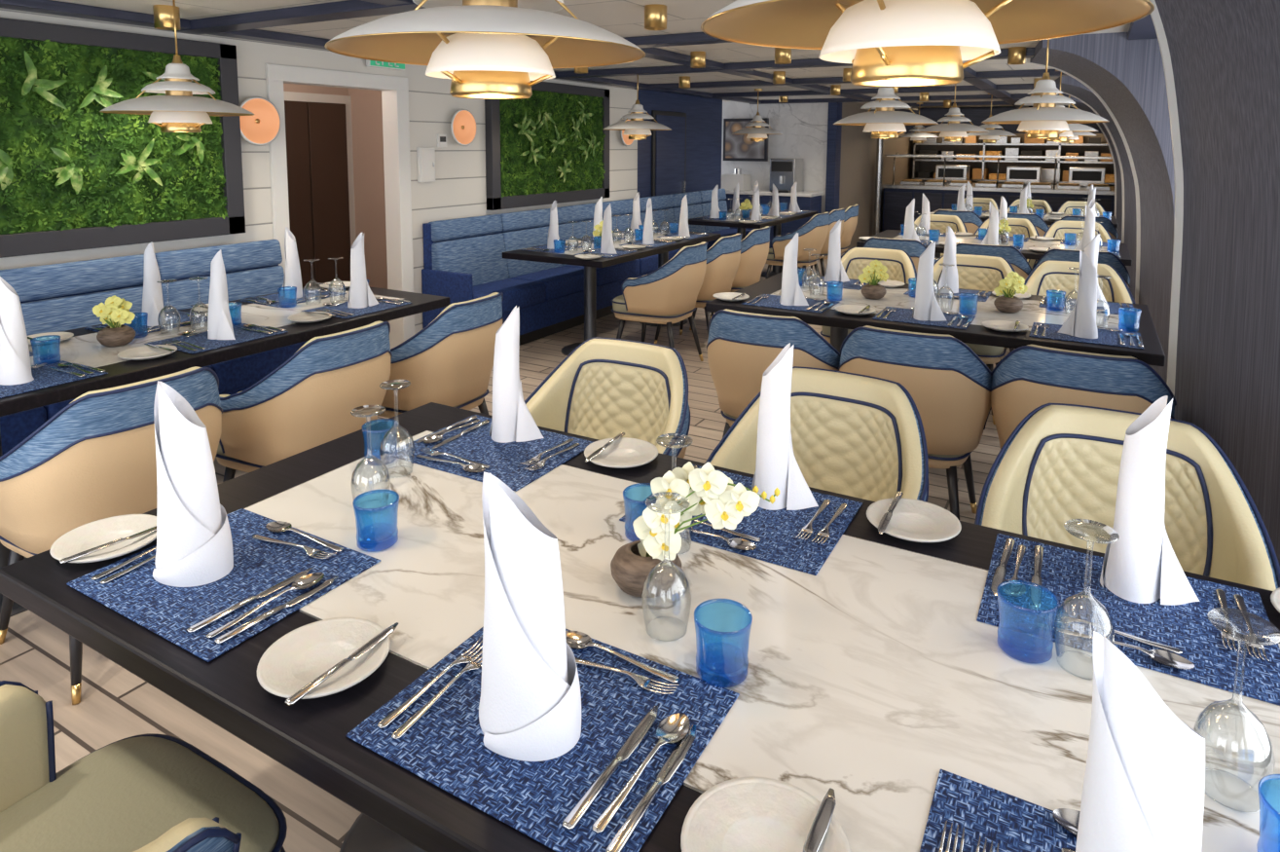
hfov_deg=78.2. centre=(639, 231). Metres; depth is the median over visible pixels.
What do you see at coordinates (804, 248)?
wine glass
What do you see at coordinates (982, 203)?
dining chair
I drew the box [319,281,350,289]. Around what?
bread plate
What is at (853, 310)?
bread plate
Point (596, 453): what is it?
butter knife
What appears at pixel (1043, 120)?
pendant lamp
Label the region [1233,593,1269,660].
fork
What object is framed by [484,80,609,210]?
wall
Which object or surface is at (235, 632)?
table knife
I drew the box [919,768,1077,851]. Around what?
placemat
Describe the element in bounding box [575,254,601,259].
bread plate
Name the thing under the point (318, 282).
butter knife
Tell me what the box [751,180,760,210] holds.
napkin
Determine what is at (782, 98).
recessed light
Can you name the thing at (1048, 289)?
tumbler
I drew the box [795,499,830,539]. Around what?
fork
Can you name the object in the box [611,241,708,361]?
dining chair
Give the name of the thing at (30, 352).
placemat
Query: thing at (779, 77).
recessed light
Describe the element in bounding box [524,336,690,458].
dining chair
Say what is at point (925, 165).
wall
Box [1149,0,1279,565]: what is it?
wall
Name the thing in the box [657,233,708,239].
placemat
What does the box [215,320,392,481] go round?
dining chair
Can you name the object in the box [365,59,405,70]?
exit sign
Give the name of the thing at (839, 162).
wall
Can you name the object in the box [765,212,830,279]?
dining chair
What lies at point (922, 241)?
placemat
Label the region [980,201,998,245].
napkin
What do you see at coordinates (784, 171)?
coffee machine
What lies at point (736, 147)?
wall picture
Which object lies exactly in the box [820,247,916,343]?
dining chair
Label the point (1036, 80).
recessed light
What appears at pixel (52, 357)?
tumbler
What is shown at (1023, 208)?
napkin
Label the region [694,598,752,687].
tumbler
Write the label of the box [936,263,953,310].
wine glass
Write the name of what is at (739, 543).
spoon
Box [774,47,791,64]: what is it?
recessed light
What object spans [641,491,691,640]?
wine glass
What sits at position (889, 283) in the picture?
bread plate
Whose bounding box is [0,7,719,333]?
wall
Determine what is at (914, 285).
cutlery
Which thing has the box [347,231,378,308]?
napkin
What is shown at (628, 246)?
bread plate
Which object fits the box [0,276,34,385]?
napkin
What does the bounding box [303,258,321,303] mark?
wine glass
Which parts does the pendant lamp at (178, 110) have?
cord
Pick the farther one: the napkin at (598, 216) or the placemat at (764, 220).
the placemat at (764, 220)
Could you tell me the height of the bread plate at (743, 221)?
0.019 m
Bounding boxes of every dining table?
[0,285,450,616]
[0,402,1279,851]
[502,229,720,355]
[688,208,817,277]
[705,272,1165,365]
[856,229,1132,265]
[931,208,1117,228]
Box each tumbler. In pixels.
[30,334,60,365]
[123,312,147,338]
[228,301,241,324]
[277,286,296,307]
[352,489,399,551]
[361,418,398,465]
[622,482,657,541]
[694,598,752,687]
[826,280,843,300]
[908,277,916,297]
[958,292,978,315]
[996,580,1059,663]
[1013,233,1024,246]
[1046,289,1065,311]
[1118,306,1141,331]
[1256,773,1279,851]
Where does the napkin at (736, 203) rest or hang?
on the placemat
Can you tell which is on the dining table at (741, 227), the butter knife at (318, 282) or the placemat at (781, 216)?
the placemat at (781, 216)
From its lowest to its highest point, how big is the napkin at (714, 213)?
0.354 m
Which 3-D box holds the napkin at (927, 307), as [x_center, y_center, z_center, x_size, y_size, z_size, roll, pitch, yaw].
[1.303,0.220,3.526,0.148,0.354,0.087,4,7,30]
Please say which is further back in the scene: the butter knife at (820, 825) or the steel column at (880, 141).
the steel column at (880, 141)
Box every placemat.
[0,360,108,398]
[29,351,38,356]
[66,508,380,661]
[84,311,207,335]
[146,323,288,353]
[239,288,346,307]
[301,298,412,318]
[345,625,739,851]
[389,414,592,491]
[520,244,585,253]
[573,249,636,257]
[580,236,624,243]
[619,229,658,236]
[619,240,675,248]
[619,464,862,575]
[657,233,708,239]
[693,216,732,219]
[736,218,775,222]
[741,293,839,313]
[761,214,793,218]
[778,210,809,214]
[798,275,867,290]
[872,306,975,329]
[897,231,946,236]
[903,286,991,301]
[919,240,937,245]
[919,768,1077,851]
[975,234,1029,241]
[976,533,1279,705]
[1009,211,1046,215]
[1028,322,1143,349]
[1039,296,1135,316]
[1060,239,1118,247]
[1074,214,1110,218]
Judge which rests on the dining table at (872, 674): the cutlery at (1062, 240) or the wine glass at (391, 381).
the wine glass at (391, 381)
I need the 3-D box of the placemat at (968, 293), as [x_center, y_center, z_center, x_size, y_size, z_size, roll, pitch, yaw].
[1.637,0.328,4.185,0.400,0.003,0.300,4,7,30]
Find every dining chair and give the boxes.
[0,365,222,704]
[0,680,287,851]
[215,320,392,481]
[377,292,503,417]
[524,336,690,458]
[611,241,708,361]
[654,233,742,343]
[689,225,770,329]
[704,365,928,502]
[706,308,841,437]
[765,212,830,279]
[793,208,845,276]
[801,204,859,274]
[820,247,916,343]
[838,325,992,520]
[862,236,936,272]
[914,214,967,256]
[933,209,983,233]
[933,253,1015,424]
[953,197,999,210]
[955,242,1032,352]
[973,217,1039,269]
[974,402,1279,590]
[990,344,1176,448]
[998,212,1048,264]
[1007,199,1053,226]
[1024,259,1134,303]
[1032,248,1130,288]
[1043,219,1113,242]
[1057,201,1107,215]
[1060,215,1118,242]
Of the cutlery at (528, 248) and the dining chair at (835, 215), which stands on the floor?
the dining chair at (835, 215)
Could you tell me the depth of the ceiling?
4.36 m
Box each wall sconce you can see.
[239,96,280,146]
[450,109,475,146]
[620,118,633,146]
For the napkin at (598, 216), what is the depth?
6.38 m
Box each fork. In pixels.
[90,546,156,580]
[99,554,155,584]
[252,534,334,558]
[376,635,482,728]
[391,650,482,739]
[419,446,490,468]
[520,438,573,465]
[526,442,579,470]
[575,657,678,694]
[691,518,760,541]
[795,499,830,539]
[811,503,847,543]
[938,820,964,851]
[975,835,999,851]
[1030,604,1182,653]
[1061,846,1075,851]
[1215,588,1242,652]
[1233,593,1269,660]
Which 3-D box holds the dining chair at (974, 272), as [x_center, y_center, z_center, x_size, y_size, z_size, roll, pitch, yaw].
[1.913,0.603,4.644,0.582,0.868,0.623,4,7,30]
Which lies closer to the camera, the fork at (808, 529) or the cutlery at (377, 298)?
the fork at (808, 529)
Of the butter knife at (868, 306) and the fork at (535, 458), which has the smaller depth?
the fork at (535, 458)
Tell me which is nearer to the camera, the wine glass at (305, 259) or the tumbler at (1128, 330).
the tumbler at (1128, 330)
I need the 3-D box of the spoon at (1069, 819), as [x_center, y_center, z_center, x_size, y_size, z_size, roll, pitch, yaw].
[0.569,0.681,0.860,0.210,0.012,0.039,4,7,30]
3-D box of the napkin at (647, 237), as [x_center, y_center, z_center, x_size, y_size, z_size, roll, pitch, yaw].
[0.076,-0.083,6.205,0.087,0.354,0.148,3,7,20]
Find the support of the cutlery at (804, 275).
on the placemat at (850, 284)
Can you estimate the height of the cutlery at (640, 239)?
0.012 m
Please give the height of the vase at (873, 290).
0.198 m
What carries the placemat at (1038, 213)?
on the dining table at (1113, 219)
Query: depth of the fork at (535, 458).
1.95 m
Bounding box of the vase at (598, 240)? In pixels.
[592,219,612,246]
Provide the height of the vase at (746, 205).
0.200 m
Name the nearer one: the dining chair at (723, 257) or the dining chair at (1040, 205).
the dining chair at (723, 257)
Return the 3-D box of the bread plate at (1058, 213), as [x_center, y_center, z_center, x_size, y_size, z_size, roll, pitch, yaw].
[4.804,-0.205,9.096,0.185,0.019,0.185,-1,6,-11]
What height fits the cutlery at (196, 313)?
0.012 m
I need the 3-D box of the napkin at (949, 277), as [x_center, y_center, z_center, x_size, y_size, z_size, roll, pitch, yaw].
[1.629,0.148,4.186,0.148,0.354,0.087,-2,7,-21]
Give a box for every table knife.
[185,567,312,633]
[214,575,338,644]
[415,415,476,442]
[431,419,489,448]
[562,704,658,831]
[605,724,695,851]
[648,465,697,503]
[990,538,1015,595]
[1029,545,1044,607]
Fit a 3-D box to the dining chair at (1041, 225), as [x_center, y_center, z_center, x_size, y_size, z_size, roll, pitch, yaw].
[3.925,0.225,8.167,0.582,0.868,0.623,4,7,31]
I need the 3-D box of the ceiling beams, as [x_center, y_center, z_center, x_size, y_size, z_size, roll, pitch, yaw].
[1.446,-1.296,6.385,4.470,0.050,16.300,4,7,30]
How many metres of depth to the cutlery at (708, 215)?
8.32 m
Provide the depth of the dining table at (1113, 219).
8.76 m
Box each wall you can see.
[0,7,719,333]
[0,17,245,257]
[283,83,388,322]
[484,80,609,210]
[717,99,914,254]
[919,133,1114,185]
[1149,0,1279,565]
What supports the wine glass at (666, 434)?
on the dining table at (872, 674)
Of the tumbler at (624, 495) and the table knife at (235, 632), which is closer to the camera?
the table knife at (235, 632)
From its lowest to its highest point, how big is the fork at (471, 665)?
0.012 m
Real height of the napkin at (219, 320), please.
0.354 m
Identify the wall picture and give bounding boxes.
[723,117,768,161]
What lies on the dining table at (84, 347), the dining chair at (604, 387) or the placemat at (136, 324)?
the placemat at (136, 324)
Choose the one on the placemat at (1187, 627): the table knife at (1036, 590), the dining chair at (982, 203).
the table knife at (1036, 590)
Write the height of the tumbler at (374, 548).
0.090 m
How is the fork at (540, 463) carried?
on the placemat at (504, 459)
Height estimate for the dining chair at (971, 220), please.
0.868 m
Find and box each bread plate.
[27,331,73,345]
[49,513,156,563]
[117,344,177,360]
[192,302,236,312]
[256,617,390,698]
[287,311,331,323]
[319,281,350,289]
[560,239,584,244]
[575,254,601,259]
[584,437,658,468]
[612,232,623,236]
[621,244,645,249]
[659,236,682,240]
[680,776,850,851]
[712,292,749,301]
[738,219,757,223]
[761,216,776,218]
[834,304,875,315]
[858,236,873,240]
[866,498,961,542]
[877,279,904,287]
[953,231,973,235]
[981,320,1028,331]
[991,291,1030,298]
[1028,247,1053,252]
[1029,236,1054,240]
[1047,212,1063,215]
[1047,217,1060,219]
[1270,586,1279,612]
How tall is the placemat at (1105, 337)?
0.003 m
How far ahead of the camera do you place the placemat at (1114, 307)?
3.84 m
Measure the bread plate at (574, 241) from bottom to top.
0.019 m
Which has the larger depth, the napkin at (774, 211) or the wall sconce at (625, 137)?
the napkin at (774, 211)
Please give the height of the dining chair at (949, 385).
0.868 m
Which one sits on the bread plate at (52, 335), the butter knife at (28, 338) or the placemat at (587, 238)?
the butter knife at (28, 338)
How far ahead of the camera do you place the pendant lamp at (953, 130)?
6.72 m
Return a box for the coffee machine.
[768,157,804,192]
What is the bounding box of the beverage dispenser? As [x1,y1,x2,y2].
[721,168,751,190]
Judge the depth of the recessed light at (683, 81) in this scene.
7.22 m
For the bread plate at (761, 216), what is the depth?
8.42 m
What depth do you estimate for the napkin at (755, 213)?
8.13 m
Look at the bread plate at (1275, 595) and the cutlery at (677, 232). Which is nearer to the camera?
the bread plate at (1275, 595)
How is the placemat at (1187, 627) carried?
on the dining table at (872, 674)
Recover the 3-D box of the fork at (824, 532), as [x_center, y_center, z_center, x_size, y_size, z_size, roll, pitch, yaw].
[0.393,0.597,1.617,0.025,0.012,0.210,4,7,29]
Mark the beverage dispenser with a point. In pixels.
(729, 181)
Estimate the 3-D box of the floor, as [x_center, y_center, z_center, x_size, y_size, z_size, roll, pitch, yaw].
[1.255,0.759,7.584,7.200,0.100,18.200,4,7,30]
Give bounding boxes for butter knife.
[27,336,45,342]
[59,525,156,563]
[144,343,176,352]
[285,621,398,705]
[303,311,335,316]
[317,282,341,286]
[585,432,625,462]
[802,787,836,851]
[858,304,870,313]
[877,491,903,534]
[1013,320,1020,330]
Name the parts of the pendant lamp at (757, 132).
cord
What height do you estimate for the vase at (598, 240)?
0.195 m
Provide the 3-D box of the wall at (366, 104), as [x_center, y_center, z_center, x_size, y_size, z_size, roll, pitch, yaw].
[-2.487,-0.181,5.665,1.280,2.150,2.150,4,7,30]
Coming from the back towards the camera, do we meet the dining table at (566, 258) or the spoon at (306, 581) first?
the dining table at (566, 258)
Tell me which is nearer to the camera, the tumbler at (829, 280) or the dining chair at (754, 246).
the tumbler at (829, 280)
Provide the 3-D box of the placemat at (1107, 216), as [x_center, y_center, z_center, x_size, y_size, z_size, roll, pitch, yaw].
[5.069,-0.172,8.878,0.400,0.003,0.300,4,7,30]
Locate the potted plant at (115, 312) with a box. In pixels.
[92,294,135,346]
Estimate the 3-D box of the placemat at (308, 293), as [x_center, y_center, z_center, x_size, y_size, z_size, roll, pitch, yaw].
[-1.749,0.333,3.982,0.300,0.003,0.400,4,7,30]
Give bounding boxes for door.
[283,91,356,288]
[651,109,686,196]
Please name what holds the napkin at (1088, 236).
on the placemat
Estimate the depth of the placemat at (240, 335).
3.11 m
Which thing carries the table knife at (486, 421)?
on the placemat at (504, 459)
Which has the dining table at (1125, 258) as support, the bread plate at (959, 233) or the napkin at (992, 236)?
the bread plate at (959, 233)
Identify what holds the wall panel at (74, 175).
attached to the wall at (458, 190)
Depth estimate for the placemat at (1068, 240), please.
6.33 m
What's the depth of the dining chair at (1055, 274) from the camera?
4.56 m
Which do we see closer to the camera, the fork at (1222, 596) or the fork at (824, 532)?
the fork at (1222, 596)
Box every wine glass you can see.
[156,279,180,333]
[188,276,207,329]
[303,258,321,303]
[328,256,345,301]
[350,404,390,513]
[379,379,414,476]
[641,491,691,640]
[656,433,694,553]
[802,248,816,288]
[808,254,824,296]
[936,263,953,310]
[1054,518,1119,679]
[1096,274,1111,326]
[1192,607,1277,811]
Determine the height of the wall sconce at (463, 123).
0.280 m
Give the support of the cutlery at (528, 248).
on the placemat at (564, 246)
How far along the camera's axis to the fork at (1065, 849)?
0.87 m
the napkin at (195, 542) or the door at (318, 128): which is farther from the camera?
the door at (318, 128)
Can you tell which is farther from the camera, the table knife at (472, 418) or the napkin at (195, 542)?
the table knife at (472, 418)
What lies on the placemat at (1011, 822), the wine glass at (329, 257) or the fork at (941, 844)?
the fork at (941, 844)
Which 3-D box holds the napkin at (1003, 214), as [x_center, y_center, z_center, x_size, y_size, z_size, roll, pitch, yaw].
[3.067,-0.121,6.691,0.148,0.354,0.087,-2,7,-20]
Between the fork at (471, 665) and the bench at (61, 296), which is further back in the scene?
the bench at (61, 296)
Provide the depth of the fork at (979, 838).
0.87 m
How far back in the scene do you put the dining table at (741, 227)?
8.26 m
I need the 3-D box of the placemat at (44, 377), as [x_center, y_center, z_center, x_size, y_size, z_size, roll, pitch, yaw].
[-2.025,0.489,2.559,0.300,0.003,0.400,4,7,30]
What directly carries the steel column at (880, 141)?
on the floor
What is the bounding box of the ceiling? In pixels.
[52,0,1130,108]
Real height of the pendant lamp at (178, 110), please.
0.579 m
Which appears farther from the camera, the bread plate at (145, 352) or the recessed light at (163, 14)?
the recessed light at (163, 14)
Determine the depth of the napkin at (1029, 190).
9.16 m
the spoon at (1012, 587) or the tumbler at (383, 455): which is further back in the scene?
the tumbler at (383, 455)
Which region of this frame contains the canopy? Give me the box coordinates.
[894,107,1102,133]
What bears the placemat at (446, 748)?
on the dining table at (872, 674)
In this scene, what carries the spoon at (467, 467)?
on the placemat at (504, 459)
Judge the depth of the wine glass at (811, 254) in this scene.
4.07 m
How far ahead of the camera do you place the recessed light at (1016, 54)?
4.95 m
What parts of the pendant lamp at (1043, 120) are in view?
cord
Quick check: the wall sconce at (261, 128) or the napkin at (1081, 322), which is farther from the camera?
the wall sconce at (261, 128)
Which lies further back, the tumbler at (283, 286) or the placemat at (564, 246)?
the placemat at (564, 246)
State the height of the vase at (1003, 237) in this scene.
0.200 m
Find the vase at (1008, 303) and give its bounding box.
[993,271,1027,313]
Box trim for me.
[265,63,414,348]
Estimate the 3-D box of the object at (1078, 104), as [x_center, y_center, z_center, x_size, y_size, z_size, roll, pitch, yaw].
[5.795,-0.589,9.757,1.216,2.150,0.906,4,7,30]
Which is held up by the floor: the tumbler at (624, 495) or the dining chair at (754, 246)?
the dining chair at (754, 246)
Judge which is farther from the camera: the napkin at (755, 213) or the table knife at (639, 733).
the napkin at (755, 213)
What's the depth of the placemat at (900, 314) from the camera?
3.55 m
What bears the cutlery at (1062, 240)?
on the placemat at (1068, 240)
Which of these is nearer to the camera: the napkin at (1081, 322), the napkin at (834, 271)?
the napkin at (1081, 322)
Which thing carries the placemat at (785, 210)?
on the dining table at (741, 227)
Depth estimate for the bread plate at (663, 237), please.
6.47 m
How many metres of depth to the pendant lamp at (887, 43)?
1.06 m
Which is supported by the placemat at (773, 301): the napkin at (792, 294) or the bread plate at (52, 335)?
the napkin at (792, 294)
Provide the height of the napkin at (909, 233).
0.354 m
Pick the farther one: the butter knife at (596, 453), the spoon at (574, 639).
the butter knife at (596, 453)
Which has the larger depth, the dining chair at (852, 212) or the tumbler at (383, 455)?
the dining chair at (852, 212)
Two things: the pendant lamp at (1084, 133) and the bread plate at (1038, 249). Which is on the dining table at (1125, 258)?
the bread plate at (1038, 249)
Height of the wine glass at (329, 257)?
0.216 m
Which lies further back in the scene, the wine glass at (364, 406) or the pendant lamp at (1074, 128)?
the pendant lamp at (1074, 128)
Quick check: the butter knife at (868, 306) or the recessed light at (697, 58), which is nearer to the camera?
the butter knife at (868, 306)
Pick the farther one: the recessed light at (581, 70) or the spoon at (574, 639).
the recessed light at (581, 70)
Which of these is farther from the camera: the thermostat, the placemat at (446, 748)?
the thermostat
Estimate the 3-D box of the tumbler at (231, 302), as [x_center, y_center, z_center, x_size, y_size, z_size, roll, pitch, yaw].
[-1.751,0.356,3.372,0.086,0.090,0.086,4,7,30]
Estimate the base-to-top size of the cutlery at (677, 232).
0.012 m
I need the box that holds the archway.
[1026,32,1174,382]
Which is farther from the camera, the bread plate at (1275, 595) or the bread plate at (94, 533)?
the bread plate at (94, 533)
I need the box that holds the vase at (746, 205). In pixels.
[738,198,752,217]
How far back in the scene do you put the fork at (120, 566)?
1.44 m
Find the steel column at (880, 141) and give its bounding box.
[873,138,883,235]
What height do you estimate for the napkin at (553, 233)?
0.354 m
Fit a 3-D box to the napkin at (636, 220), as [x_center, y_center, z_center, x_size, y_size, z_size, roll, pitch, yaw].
[-0.013,-0.166,6.956,0.148,0.354,0.087,-4,8,-34]
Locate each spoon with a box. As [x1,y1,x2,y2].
[205,572,324,638]
[265,520,343,551]
[416,454,484,472]
[423,419,479,442]
[565,630,679,682]
[591,713,689,833]
[684,527,756,549]
[1001,544,1025,596]
[1036,621,1194,668]
[1052,807,1080,835]
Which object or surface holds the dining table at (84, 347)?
on the floor
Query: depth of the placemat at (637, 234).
6.91 m
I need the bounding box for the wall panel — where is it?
[416,146,435,182]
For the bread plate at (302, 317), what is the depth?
3.48 m
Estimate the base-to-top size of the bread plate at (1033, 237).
0.019 m
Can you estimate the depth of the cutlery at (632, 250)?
5.71 m
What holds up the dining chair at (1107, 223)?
on the floor
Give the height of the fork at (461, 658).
0.012 m
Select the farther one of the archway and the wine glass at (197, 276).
the archway
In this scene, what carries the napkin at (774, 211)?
on the placemat at (781, 216)
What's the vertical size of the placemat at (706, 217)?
0.003 m
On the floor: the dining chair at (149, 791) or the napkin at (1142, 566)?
the dining chair at (149, 791)
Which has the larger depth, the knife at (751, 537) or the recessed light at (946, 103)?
the recessed light at (946, 103)
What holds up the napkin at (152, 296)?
on the placemat at (136, 324)
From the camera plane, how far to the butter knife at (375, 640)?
1.14 m
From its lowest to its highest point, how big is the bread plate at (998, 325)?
0.019 m
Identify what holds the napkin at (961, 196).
on the placemat
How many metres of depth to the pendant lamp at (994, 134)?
9.12 m
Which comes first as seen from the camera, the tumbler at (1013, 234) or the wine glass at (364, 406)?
the wine glass at (364, 406)
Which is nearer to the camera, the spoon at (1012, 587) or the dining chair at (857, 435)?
the spoon at (1012, 587)
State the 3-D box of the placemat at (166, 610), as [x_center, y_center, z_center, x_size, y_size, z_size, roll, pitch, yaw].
[-0.750,0.620,1.433,0.420,0.003,0.335,4,7,30]
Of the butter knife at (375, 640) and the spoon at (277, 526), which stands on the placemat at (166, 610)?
the spoon at (277, 526)
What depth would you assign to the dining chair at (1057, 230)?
7.08 m
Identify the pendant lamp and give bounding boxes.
[99,0,254,132]
[324,0,645,99]
[603,73,671,139]
[700,0,1154,87]
[731,88,782,141]
[833,86,938,138]
[898,102,938,143]
[918,83,989,141]
[967,92,1017,142]
[981,38,1109,138]
[1019,69,1097,141]
[1059,96,1096,143]
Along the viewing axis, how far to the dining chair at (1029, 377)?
2.58 m
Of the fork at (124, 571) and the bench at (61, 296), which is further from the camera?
the bench at (61, 296)
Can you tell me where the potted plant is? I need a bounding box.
[610,461,779,597]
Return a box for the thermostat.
[437,133,446,146]
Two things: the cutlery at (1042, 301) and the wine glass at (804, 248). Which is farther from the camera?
the wine glass at (804, 248)
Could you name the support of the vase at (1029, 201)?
on the dining table at (1113, 219)
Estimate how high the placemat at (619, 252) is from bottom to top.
0.003 m
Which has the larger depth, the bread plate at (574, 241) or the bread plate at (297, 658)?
the bread plate at (574, 241)
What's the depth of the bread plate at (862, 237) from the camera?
6.55 m
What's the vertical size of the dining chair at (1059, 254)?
0.868 m
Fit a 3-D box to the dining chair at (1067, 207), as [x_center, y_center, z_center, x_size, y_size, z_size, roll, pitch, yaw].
[5.250,0.096,9.391,0.582,0.868,0.623,4,7,27]
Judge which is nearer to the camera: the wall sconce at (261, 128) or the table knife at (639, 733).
the table knife at (639, 733)
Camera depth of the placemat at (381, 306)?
3.70 m
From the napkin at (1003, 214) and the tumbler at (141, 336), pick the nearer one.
the tumbler at (141, 336)
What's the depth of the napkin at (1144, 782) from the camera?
0.70 m
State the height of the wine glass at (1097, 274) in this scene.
0.216 m
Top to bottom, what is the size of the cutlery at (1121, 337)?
0.012 m
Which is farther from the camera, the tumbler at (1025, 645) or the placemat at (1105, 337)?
the placemat at (1105, 337)
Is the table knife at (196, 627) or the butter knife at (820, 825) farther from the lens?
the table knife at (196, 627)
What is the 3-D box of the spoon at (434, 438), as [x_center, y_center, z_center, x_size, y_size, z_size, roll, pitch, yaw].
[-0.504,0.537,2.121,0.039,0.012,0.210,4,7,29]
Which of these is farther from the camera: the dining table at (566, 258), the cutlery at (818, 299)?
the dining table at (566, 258)
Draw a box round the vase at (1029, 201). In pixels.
[1026,198,1033,213]
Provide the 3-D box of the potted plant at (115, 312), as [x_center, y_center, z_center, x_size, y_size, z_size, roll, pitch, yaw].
[-2.017,0.341,3.024,0.137,0.194,0.126,-3,7,-30]
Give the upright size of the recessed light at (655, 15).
0.100 m
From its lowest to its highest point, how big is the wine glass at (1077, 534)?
0.216 m
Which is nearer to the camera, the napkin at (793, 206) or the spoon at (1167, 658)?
the spoon at (1167, 658)
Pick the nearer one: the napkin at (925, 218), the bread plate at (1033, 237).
the bread plate at (1033, 237)
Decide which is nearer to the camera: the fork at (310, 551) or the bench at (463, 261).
the fork at (310, 551)
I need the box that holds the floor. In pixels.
[0,252,1015,851]
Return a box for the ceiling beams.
[0,0,1157,109]
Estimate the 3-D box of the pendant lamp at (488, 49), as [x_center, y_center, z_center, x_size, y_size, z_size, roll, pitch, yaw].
[-0.274,-0.515,1.434,0.572,0.534,0.572,4,7,30]
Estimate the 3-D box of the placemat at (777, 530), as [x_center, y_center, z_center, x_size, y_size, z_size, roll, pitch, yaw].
[0.221,0.597,1.680,0.420,0.003,0.335,4,7,30]
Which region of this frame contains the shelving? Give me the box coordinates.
[912,133,1114,186]
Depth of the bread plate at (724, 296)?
4.01 m
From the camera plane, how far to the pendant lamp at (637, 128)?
6.42 m
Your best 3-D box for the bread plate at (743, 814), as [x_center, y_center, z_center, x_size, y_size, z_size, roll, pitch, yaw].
[0.137,0.679,0.863,0.185,0.019,0.185,-2,7,-19]
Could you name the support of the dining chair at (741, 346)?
on the floor
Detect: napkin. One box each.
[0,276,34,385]
[142,241,166,326]
[152,380,233,586]
[207,249,235,339]
[278,226,302,298]
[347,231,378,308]
[478,472,581,761]
[489,305,544,442]
[547,200,561,249]
[592,196,602,240]
[600,203,617,254]
[630,192,643,232]
[642,198,654,244]
[678,194,690,236]
[709,184,723,218]
[731,182,741,214]
[750,185,761,219]
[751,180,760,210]
[751,342,818,510]
[767,183,779,216]
[779,232,808,305]
[788,182,801,212]
[824,219,849,282]
[902,198,920,242]
[912,241,946,321]
[915,193,930,233]
[934,225,958,292]
[956,183,967,211]
[964,181,972,211]
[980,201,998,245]
[998,195,1008,235]
[1018,185,1028,213]
[1026,182,1030,209]
[1058,250,1097,338]
[1074,205,1095,250]
[1075,630,1205,851]
[1083,198,1095,230]
[1083,233,1108,306]
[1087,187,1097,216]
[1099,395,1199,605]
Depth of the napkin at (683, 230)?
6.68 m
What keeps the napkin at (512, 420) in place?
on the placemat at (504, 459)
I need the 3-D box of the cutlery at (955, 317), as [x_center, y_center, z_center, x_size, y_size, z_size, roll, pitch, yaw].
[1.305,0.382,3.595,0.398,0.012,0.313,4,7,30]
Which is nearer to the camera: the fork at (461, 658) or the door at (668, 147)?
the fork at (461, 658)
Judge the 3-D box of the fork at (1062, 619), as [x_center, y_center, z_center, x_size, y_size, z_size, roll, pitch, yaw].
[0.743,0.637,1.263,0.210,0.012,0.025,4,7,29]
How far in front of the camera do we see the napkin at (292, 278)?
3.94 m
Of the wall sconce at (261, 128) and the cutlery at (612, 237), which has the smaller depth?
the wall sconce at (261, 128)
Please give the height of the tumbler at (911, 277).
0.090 m
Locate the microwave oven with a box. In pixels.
[923,164,1114,187]
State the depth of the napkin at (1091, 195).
8.21 m
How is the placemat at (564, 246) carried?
on the dining table at (566, 258)
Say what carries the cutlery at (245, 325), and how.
on the placemat at (240, 335)
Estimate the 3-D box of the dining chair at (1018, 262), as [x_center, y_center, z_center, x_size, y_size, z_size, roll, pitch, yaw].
[2.487,0.493,5.663,0.582,0.868,0.623,4,7,28]
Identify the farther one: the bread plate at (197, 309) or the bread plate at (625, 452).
the bread plate at (197, 309)
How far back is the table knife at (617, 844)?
0.94 m
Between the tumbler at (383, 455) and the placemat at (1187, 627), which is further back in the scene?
the tumbler at (383, 455)
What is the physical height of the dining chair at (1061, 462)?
0.868 m
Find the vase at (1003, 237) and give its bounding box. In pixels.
[998,218,1011,243]
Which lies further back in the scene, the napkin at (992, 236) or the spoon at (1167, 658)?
the napkin at (992, 236)
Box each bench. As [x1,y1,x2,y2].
[0,239,307,454]
[421,188,752,345]
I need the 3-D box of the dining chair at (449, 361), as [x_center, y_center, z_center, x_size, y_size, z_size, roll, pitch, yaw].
[-0.948,0.705,3.585,0.623,0.868,0.582,3,7,27]
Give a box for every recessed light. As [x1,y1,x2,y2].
[152,4,180,30]
[574,67,587,73]
[644,3,666,30]
[678,75,690,88]
[690,51,705,68]
[772,71,785,83]
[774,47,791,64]
[779,96,788,102]
[830,84,841,95]
[842,68,851,81]
[919,92,929,101]
[943,100,951,108]
[1007,46,1025,64]
[1033,77,1041,88]
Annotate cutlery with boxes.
[31,362,105,377]
[85,310,205,332]
[161,324,286,350]
[240,288,333,303]
[316,296,410,316]
[521,243,576,251]
[569,236,619,242]
[583,248,637,256]
[625,239,675,247]
[663,231,708,238]
[695,215,730,219]
[746,293,834,311]
[798,274,863,286]
[876,306,972,328]
[908,283,988,297]
[1033,322,1143,347]
[1040,294,1132,311]
[1060,238,1115,245]
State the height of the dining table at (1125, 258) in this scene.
0.751 m
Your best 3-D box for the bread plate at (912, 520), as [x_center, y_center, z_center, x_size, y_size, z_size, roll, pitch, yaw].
[0.561,0.598,1.619,0.185,0.019,0.185,-2,7,-19]
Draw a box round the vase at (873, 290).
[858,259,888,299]
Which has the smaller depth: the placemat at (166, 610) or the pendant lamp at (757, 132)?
the placemat at (166, 610)
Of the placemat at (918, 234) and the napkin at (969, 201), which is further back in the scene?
the napkin at (969, 201)

